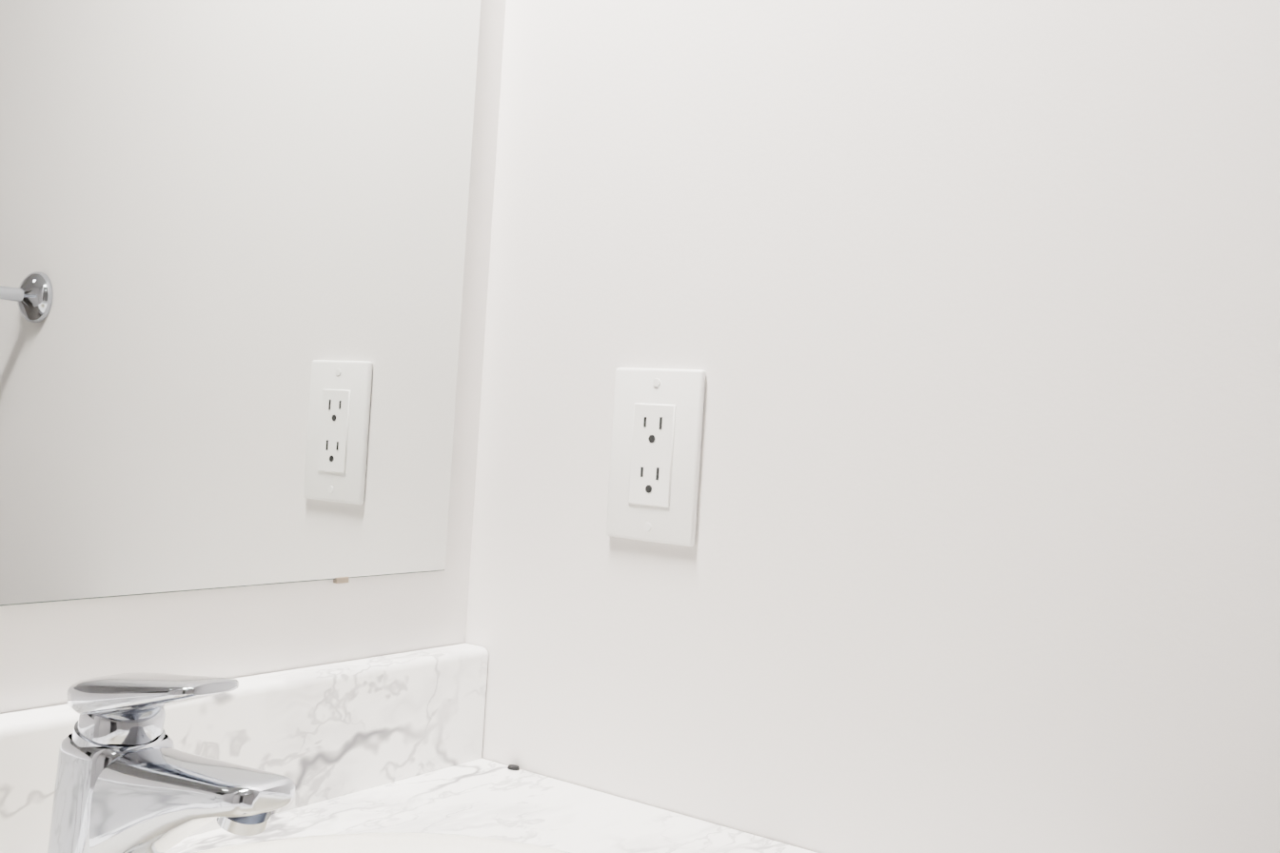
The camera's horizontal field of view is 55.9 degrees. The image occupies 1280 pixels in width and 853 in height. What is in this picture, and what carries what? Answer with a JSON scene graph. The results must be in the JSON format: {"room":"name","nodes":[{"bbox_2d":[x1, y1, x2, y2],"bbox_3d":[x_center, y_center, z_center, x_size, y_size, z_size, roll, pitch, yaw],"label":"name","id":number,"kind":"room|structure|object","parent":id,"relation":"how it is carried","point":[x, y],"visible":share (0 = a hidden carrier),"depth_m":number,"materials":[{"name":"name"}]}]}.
{"room":"bathroom","nodes":[
{"label":"bathroom","id":0,"kind":"room"},
{"bbox_2d":[0,0,506,713],"bbox_3d":[-0.744,-0.164,0.085,0.100,2.440,2.250,3,0,35],"label":"wall","id":1,"kind":"structure","parent":0,"point":[51,653],"depth_m":0.77,"materials":[{"name":"paint"}]},
{"bbox_2d":[0,0,481,606],"bbox_3d":[-0.296,-0.362,0.606,0.004,0.912,0.639,3,0,35],"label":"mirror","id":2,"kind":"object","parent":1,"relation":"attached to","point":[232,242],"visible":1,"depth_m":0.70,"materials":[{"name":"silver mirror"}]},
{"bbox_2d":[465,0,1279,852],"bbox_3d":[1.016,-0.053,0.151,2.700,2.440,0.100,3,0,35],"label":"wall","id":3,"kind":"structure","parent":0,"point":[964,314],"depth_m":0.70,"materials":[{"name":"paint"}]},
{"bbox_2d":[606,367,705,546],"bbox_3d":[0.009,0.019,0.794,0.070,0.114,0.007,3,0,35],"label":"electrical outlet","id":4,"kind":"object","parent":3,"relation":"attached to","point":[655,458],"visible":1,"depth_m":0.79,"materials":[{"name":"white plastic"}]},
{"bbox_3d":[0.275,1.169,-0.703,2.800,0.100,2.250,3,0,35],"label":"floor","id":5,"kind":"structure","parent":0,"visible":0},
{"bbox_2d":[0,643,816,852],"bbox_3d":[-0.149,0.602,0.458,0.508,0.990,0.690,3,0,35],"label":"bathroom vanity","id":6,"kind":"object","parent":5,"relation":"on","point":[381,754],"visible":1,"depth_m":0.71,"materials":[{"name":"white stone"}]},
{"bbox_2d":[35,671,295,852],"bbox_3d":[-0.200,0.162,0.508,0.135,0.118,0.046,3,0,35],"label":"faucet","id":7,"kind":"object","parent":6,"relation":"on","point":[123,785],"depth_m":0.50,"materials":[{"name":"grey metal"}]},
{"bbox_2d":[0,830,816,852],"bbox_3d":[-0.141,0.304,0.459,0.374,0.158,0.456,3,0,35],"label":"sink","id":8,"kind":"object","parent":6,"relation":"in","point":[272,841],"depth_m":0.66,"materials":[{"name":"white ceramic"}]}
]}

